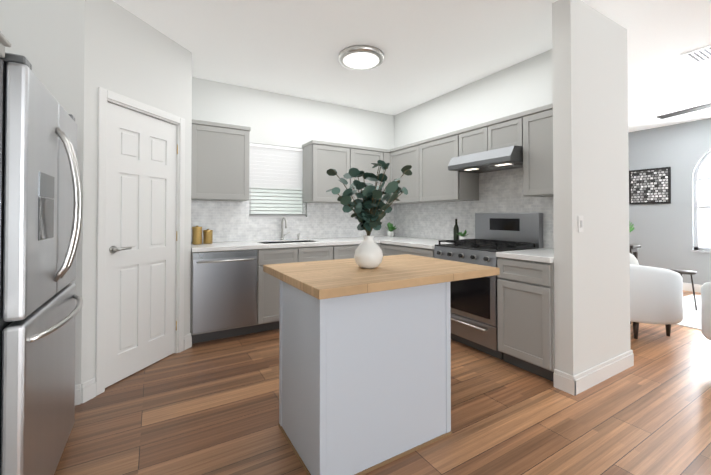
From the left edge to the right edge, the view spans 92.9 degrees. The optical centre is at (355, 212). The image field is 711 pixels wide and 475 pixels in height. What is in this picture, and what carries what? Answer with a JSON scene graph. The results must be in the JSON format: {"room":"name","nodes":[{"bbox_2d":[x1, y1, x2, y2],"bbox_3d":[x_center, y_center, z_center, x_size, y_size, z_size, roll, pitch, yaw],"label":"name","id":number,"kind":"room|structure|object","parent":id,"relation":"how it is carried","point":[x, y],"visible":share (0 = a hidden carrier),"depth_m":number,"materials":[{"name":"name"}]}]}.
{"room":"kitchen","nodes":[
{"label":"kitchen","id":0,"kind":"room"},
{"bbox_2d":[84,0,107,381],"bbox_3d":[-1.787,-0.135,2.346,0.083,2.740,0.077,0,-1,-31],"label":"wall","id":1,"kind":"structure","parent":0,"point":[97,9],"depth_m":2.26,"materials":[{"name":"white paint"}]},
{"bbox_2d":[0,31,10,57],"bbox_3d":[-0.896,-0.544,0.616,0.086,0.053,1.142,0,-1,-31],"label":"cabinet","id":2,"kind":"object","parent":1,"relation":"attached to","point":[4,41],"visible":1,"depth_m":1.10,"materials":[{"name":"grey"}]},
{"bbox_2d":[105,102,177,387],"bbox_3d":[-1.660,0.229,2.674,0.088,2.005,0.661,0,-1,14],"label":"pantry door","id":3,"kind":"structure","parent":1,"relation":"in","point":[141,232],"depth_m":2.63,"materials":[{"name":"white wood"}]},
{"bbox_2d":[84,0,187,331],"bbox_3d":[-1.705,-0.131,2.682,0.570,2.740,0.570,0,-1,-31],"label":"wall","id":4,"kind":"structure","parent":0,"point":[146,66],"depth_m":2.70,"materials":[{"name":"white paint"}]},
{"bbox_2d":[95,87,184,395],"bbox_3d":[-1.693,0.196,2.677,0.110,2.086,0.793,0,-1,14],"label":"door frame","id":5,"kind":"structure","parent":4,"relation":"attached to","point":[105,96],"depth_m":2.34,"materials":[{"name":"white wood"}]},
{"bbox_2d":[4,40,391,347],"bbox_3d":[-1.190,-0.114,4.122,4.486,2.740,0.115,0,-1,-31],"label":"wall","id":6,"kind":"structure","parent":0,"point":[76,53],"depth_m":3.91,"materials":[{"name":"white paint"}]},
{"bbox_2d":[191,119,250,200],"bbox_3d":[-1.491,-0.535,3.684,0.606,0.803,0.334,0,-1,-31],"label":"upper cabinet","id":7,"kind":"object","parent":6,"relation":"attached to","point":[220,162],"visible":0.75,"depth_m":3.55,"materials":[{"name":"grey wood"}]},
{"bbox_2d":[249,143,307,217],"bbox_3d":[-0.963,-0.377,4.233,0.755,0.904,0.106,0,-1,-31],"label":"window","id":8,"kind":"structure","parent":6,"relation":"in","point":[271,166],"depth_m":4.21,"materials":[{"name":"white plastic"}]},
{"bbox_2d":[191,200,394,242],"bbox_3d":[-0.625,0.111,4.385,2.819,0.468,0.005,0,-1,-31],"label":"tile backsplash","id":9,"kind":"structure","parent":6,"relation":"attached to","point":[229,221],"depth_m":4.15,"materials":[{"name":"tile"}]},
{"bbox_2d":[302,140,353,202],"bbox_3d":[-0.350,-0.498,4.367,0.582,0.746,0.324,0,-1,-31],"label":"upper cabinet","id":10,"kind":"object","parent":6,"relation":"attached to","point":[319,157],"depth_m":4.21,"materials":[{"name":"grey wood"}]},
{"bbox_2d":[354,145,377,199],"bbox_3d":[0.049,-0.495,4.604,0.577,0.746,0.324,0,-1,-31],"label":"upper cabinet","id":11,"kind":"object","parent":6,"relation":"attached to","point":[364,156],"depth_m":4.47,"materials":[{"name":"grey wood"}]},
{"bbox_2d":[54,290,710,474],"bbox_3d":[2.156,1.266,2.497,8.837,0.058,6.298,0,-1,-31],"label":"floor","id":12,"kind":"structure","parent":0,"point":[211,407],"depth_m":2.01,"materials":[{"name":"brown wood"}]},
{"bbox_2d":[0,52,82,474],"bbox_3d":[-1.629,0.343,1.356,0.823,1.760,0.875,0,-1,-31],"label":"fridge","id":13,"kind":"object","parent":12,"relation":"on","point":[41,203],"visible":1,"depth_m":1.25,"materials":[{"name":"silver metal"}]},
{"bbox_2d":[190,249,265,343],"bbox_3d":[-1.388,0.813,3.559,0.667,0.874,0.624,0,-1,-31],"label":"dishwasher","id":14,"kind":"object","parent":12,"relation":"on","point":[235,289],"depth_m":3.29,"materials":[{"name":"grey metal"}]},
{"bbox_2d":[191,237,373,248],"bbox_3d":[-0.764,0.360,3.932,2.115,0.040,0.631,0,-1,-31],"label":"countertop","id":15,"kind":"structure","parent":14,"relation":"on","point":[349,240],"depth_m":3.78,"materials":[{"name":"white stone"}]},
{"bbox_2d":[192,226,201,244],"bbox_3d":[-1.659,0.237,3.538,0.096,0.195,0.096,0,-1,-31],"label":"canister","id":16,"kind":"object","parent":15,"relation":"on","point":[196,235],"visible":1,"depth_m":3.50,"materials":[{"name":"gold metal"}]},
{"bbox_2d":[203,229,212,243],"bbox_3d":[-1.588,0.257,3.635,0.096,0.157,0.096,0,-1,-31],"label":"canister","id":17,"kind":"object","parent":15,"relation":"on","point":[207,236],"visible":1,"depth_m":3.60,"materials":[{"name":"gold metal"}]},
{"bbox_2d":[266,245,305,330],"bbox_3d":[-0.942,0.816,3.824,0.490,0.874,0.624,0,-1,-31],"label":"base cabinet","id":18,"kind":"object","parent":12,"relation":"on","point":[277,254],"depth_m":3.54,"materials":[{"name":"grey wood"}]},
{"bbox_2d":[306,245,341,261],"bbox_3d":[-0.593,0.818,4.032,0.549,0.874,0.624,0,-1,-31],"label":"base cabinet","id":19,"kind":"object","parent":12,"relation":"on","point":[313,252],"depth_m":3.82,"materials":[{"name":"grey wood"}]},
{"bbox_2d":[342,245,353,258],"bbox_3d":[-0.264,0.821,4.227,0.455,0.874,0.624,0,-1,-31],"label":"base cabinet","id":20,"kind":"object","parent":12,"relation":"on","point":[347,250],"depth_m":3.98,"materials":[{"name":"grey wood"}]},
{"bbox_2d":[354,241,381,253],"bbox_3d":[0.016,0.822,4.356,0.393,0.874,0.688,0,-1,-31],"label":"base cabinet","id":21,"kind":"object","parent":12,"relation":"on","point":[379,243],"depth_m":4.16,"materials":[{"name":"grey wood"}]},
{"bbox_2d":[263,254,499,474],"bbox_3d":[0.138,0.782,2.079,1.183,0.899,0.851,0,-1,-31],"label":"kitchen island","id":22,"kind":"object","parent":12,"relation":"on","point":[364,371],"visible":1,"depth_m":1.67,"materials":[{"name":"white wood"}]},
{"bbox_2d":[326,160,411,268],"bbox_3d":[0.072,0.011,1.994,0.504,0.638,0.423,0,-1,-31],"label":"vase","id":23,"kind":"object","parent":22,"relation":"on","point":[368,254],"visible":1,"depth_m":1.96,"materials":[{"name":"white ceramic"}]},
{"bbox_2d":[382,241,433,257],"bbox_3d":[0.822,0.818,3.980,0.731,0.874,0.952,0,-1,-31],"label":"base cabinet","id":24,"kind":"object","parent":12,"relation":"on","point":[387,249],"depth_m":3.79,"materials":[{"name":"grey wood"}]},
{"bbox_2d":[374,237,452,248],"bbox_3d":[0.681,0.364,4.254,0.699,0.040,1.553,0,-1,-31],"label":"countertop","id":25,"kind":"structure","parent":24,"relation":"on","point":[430,243],"depth_m":3.98,"materials":[{"name":"white stone"}]},
{"bbox_2d":[387,222,395,236],"bbox_3d":[0.513,0.243,4.740,0.196,0.213,0.182,0,-1,-31],"label":"potted plant","id":26,"kind":"object","parent":25,"relation":"on","point":[391,228],"visible":1,"depth_m":4.71,"materials":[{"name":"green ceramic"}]},
{"bbox_2d":[453,219,458,239],"bbox_3d":[1.158,0.206,3.880,0.062,0.265,0.062,0,-1,-31],"label":"oil bottle","id":27,"kind":"object","parent":25,"relation":"on","point":[455,232],"visible":0.75,"depth_m":3.86,"materials":[{"name":"grey"}]},
{"bbox_2d":[458,230,467,238],"bbox_3d":[1.196,0.264,3.776,0.149,0.146,0.134,0,-1,-31],"label":"potted plant","id":28,"kind":"object","parent":25,"relation":"on","point":[463,236],"visible":0.83,"depth_m":3.77,"materials":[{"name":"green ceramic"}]},
{"bbox_2d":[434,213,542,359],"bbox_3d":[1.241,0.626,3.254,0.741,1.240,0.723,0,-1,-31],"label":"range","id":29,"kind":"object","parent":12,"relation":"on","point":[474,313],"visible":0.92,"depth_m":3.09,"materials":[{"name":"silver metal"}]},
{"bbox_2d":[497,257,554,380],"bbox_3d":[1.571,0.803,2.761,0.689,0.874,0.449,0,-1,-31],"label":"base cabinet","id":30,"kind":"object","parent":12,"relation":"on","point":[525,287],"depth_m":2.56,"materials":[{"name":"grey wood"}]},
{"bbox_2d":[496,249,553,260],"bbox_3d":[1.567,0.346,2.763,0.699,0.040,0.447,0,-1,-31],"label":"countertop","id":31,"kind":"structure","parent":30,"relation":"on","point":[534,254],"depth_m":2.66,"materials":[{"name":"white stone"}]},
{"bbox_2d":[629,244,640,259],"bbox_3d":[3.650,0.864,4.995,0.260,0.808,0.846,0,-1,-31],"label":"console table","id":32,"kind":"object","parent":12,"relation":"on","point":[634,250],"visible":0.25,"depth_m":4.66,"materials":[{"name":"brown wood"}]},
{"bbox_2d":[629,221,633,232],"bbox_3d":[3.760,0.276,4.824,0.416,0.361,0.369,0,-1,-31],"label":"potted plant","id":33,"kind":"object","parent":32,"relation":"on","point":[631,228],"visible":0.02,"depth_m":4.76,"materials":[{"name":"green plant"}]},
{"bbox_2d":[630,253,682,338],"bbox_3d":[2.905,0.830,3.557,0.721,0.841,0.769,0,-1,-31],"label":"armchair","id":34,"kind":"object","parent":12,"relation":"on","point":[656,295],"visible":0.52,"depth_m":3.21,"materials":[{"name":"white fabric"}]},
{"bbox_2d":[674,294,700,329],"bbox_3d":[4.870,1.245,3.624,2.115,0.011,2.385,0,-1,-31],"label":"rug","id":35,"kind":"object","parent":12,"relation":"on","point":[691,317],"visible":0.4,"depth_m":4.16,"materials":[{"name":"white fabric"}]},
{"bbox_2d":[669,269,696,309],"bbox_3d":[4.255,0.999,4.383,0.262,0.483,0.272,0,-1,-31],"label":"side table","id":36,"kind":"object","parent":35,"relation":"on","point":[688,272],"visible":0.69,"depth_m":4.29,"materials":[{"name":"black metal"}]},
{"bbox_2d":[701,282,710,339],"bbox_3d":[3.287,0.819,2.661,0.768,0.841,0.741,0,-1,-31],"label":"armchair","id":37,"kind":"object","parent":12,"relation":"on","point":[706,309],"visible":1,"depth_m":2.81,"materials":[{"name":"white fabric"}]},
{"bbox_2d":[113,0,710,132],"bbox_3d":[2.156,-1.542,2.532,8.837,0.077,6.298,0,-1,-31],"label":"ceiling","id":38,"kind":"structure","parent":0,"point":[431,49],"depth_m":3.00,"materials":[{"name":"white paint"}]},
{"bbox_2d":[339,45,383,69],"bbox_3d":[0.055,-1.467,3.235,0.435,0.056,0.435,0,-1,-31],"label":"ceiling light","id":39,"kind":"object","parent":38,"relation":"attached to","point":[361,57],"visible":1,"depth_m":3.16,"materials":[{"name":"white glass"}]},
{"bbox_2d":[657,103,710,118],"bbox_3d":[3.581,-1.268,3.289,1.158,0.452,1.158,0,-1,-31],"label":"ceiling fan","id":40,"kind":"object","parent":38,"relation":"hanging from","point":[693,109],"visible":1,"depth_m":3.64,"materials":[{"name":"grey"}]},
{"bbox_2d":[681,45,710,63],"bbox_3d":[3.298,-1.488,3.160,0.346,0.015,0.288,0,-1,-31],"label":"ceiling vent","id":41,"kind":"object","parent":38,"relation":"in","point":[699,55],"visible":0.96,"depth_m":3.19,"materials":[{"name":"white plastic"}]},
{"bbox_2d":[392,25,630,354],"bbox_3d":[1.409,-0.116,3.932,0.212,2.740,2.863,0,-1,-31],"label":"wall","id":42,"kind":"structure","parent":0,"point":[522,86],"depth_m":3.45,"materials":[{"name":"white paint"}]},
{"bbox_2d":[390,143,413,202],"bbox_3d":[0.775,-0.496,4.474,0.324,0.746,0.679,0,-1,-31],"label":"upper cabinet","id":43,"kind":"object","parent":42,"relation":"attached to","point":[400,157],"depth_m":4.42,"materials":[{"name":"grey wood"}]},
{"bbox_2d":[414,130,478,202],"bbox_3d":[1.065,-0.502,3.985,0.324,0.746,0.683,0,-1,-31],"label":"upper cabinet","id":44,"kind":"object","parent":42,"relation":"attached to","point":[432,178],"depth_m":3.85,"materials":[{"name":"grey wood"}]},
{"bbox_2d":[448,145,522,172],"bbox_3d":[1.354,-0.506,3.335,0.483,0.139,0.723,0,-1,-31],"label":"range hood","id":45,"kind":"object","parent":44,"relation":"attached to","point":[506,158],"visible":0.96,"depth_m":3.18,"materials":[{"name":"silver metal"}]},
{"bbox_2d":[458,123,481,156],"bbox_3d":[1.345,-0.730,3.517,0.324,0.303,0.412,0,-1,-31],"label":"upper cabinet","id":46,"kind":"object","parent":42,"relation":"attached to","point":[469,138],"depth_m":3.48,"materials":[{"name":"grey wood"}]},
{"bbox_2d":[395,167,553,248],"bbox_3d":[1.284,-0.116,3.929,0.005,0.910,2.730,0,-1,-31],"label":"tile backsplash","id":47,"kind":"structure","parent":42,"relation":"attached to","point":[500,191],"depth_m":3.77,"materials":[{"name":"tile"}]},
{"bbox_2d":[482,112,521,151],"bbox_3d":[1.508,-0.733,3.242,0.324,0.303,0.410,0,-1,-31],"label":"upper cabinet","id":48,"kind":"object","parent":42,"relation":"attached to","point":[506,131],"depth_m":3.15,"materials":[{"name":"grey wood"}]},
{"bbox_2d":[522,103,552,196],"bbox_3d":[1.727,-0.516,2.871,0.324,0.746,0.449,0,-1,-31],"label":"upper cabinet","id":49,"kind":"object","parent":42,"relation":"attached to","point":[537,123],"depth_m":2.87,"materials":[{"name":"grey wood"}]},
{"bbox_2d":[548,0,619,375],"bbox_3d":[1.727,-0.133,2.528,0.649,2.740,0.125,0,-1,-31],"label":"wall","id":50,"kind":"structure","parent":0,"point":[584,55],"depth_m":2.41,"materials":[{"name":"white paint"}]},
{"bbox_2d":[578,216,583,231],"bbox_3d":[1.573,0.081,2.355,0.067,0.115,0.009,0,-1,-31],"label":"light switch","id":51,"kind":"object","parent":50,"relation":"attached to","point":[580,223],"visible":1,"depth_m":2.35,"materials":[{"name":"white plastic"}]},
{"bbox_2d":[569,350,633,395],"bbox_3d":[1.858,1.175,2.510,0.906,0.125,0.018,0,-1,-31],"label":"baseboard","id":52,"kind":"structure","parent":50,"relation":"attached to","point":[574,385],"depth_m":2.45,"materials":[{"name":"white wood"}]},
{"bbox_2d":[628,118,710,284],"bbox_3d":[5.905,-0.106,4.742,0.115,2.740,6.298,0,-1,-31],"label":"wall","id":53,"kind":"structure","parent":0,"point":[662,235],"depth_m":5.64,"materials":[{"name":"grey paint"}]},
{"bbox_2d":[629,167,670,203],"bbox_3d":[5.134,-0.452,5.904,0.024,0.615,0.577,0,-1,-31],"label":"picture frame","id":54,"kind":"object","parent":53,"relation":"attached to","point":[650,186],"visible":0.94,"depth_m":5.88,"materials":[{"name":"black"}]},
{"bbox_2d":[683,283,701,292],"bbox_3d":[5.878,1.201,4.642,0.015,0.125,6.183,0,-1,-31],"label":"baseboard","id":55,"kind":"structure","parent":53,"relation":"attached to","point":[686,286],"depth_m":5.43,"materials":[{"name":"white"}]},
{"label":"outside","id":56,"kind":"structure","parent":0,"visible":0},
{"bbox_2d":[251,187,301,213],"bbox_3d":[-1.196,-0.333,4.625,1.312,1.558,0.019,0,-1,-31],"label":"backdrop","id":57,"kind":"structure","parent":56,"point":[274,205],"depth_m":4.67,"materials":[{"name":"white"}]},
{"bbox_2d":[691,151,710,252],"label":"living room window","id":58,"kind":"structure","parent":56,"point":[704,192],"depth_m":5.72,"materials":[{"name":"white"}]}
]}

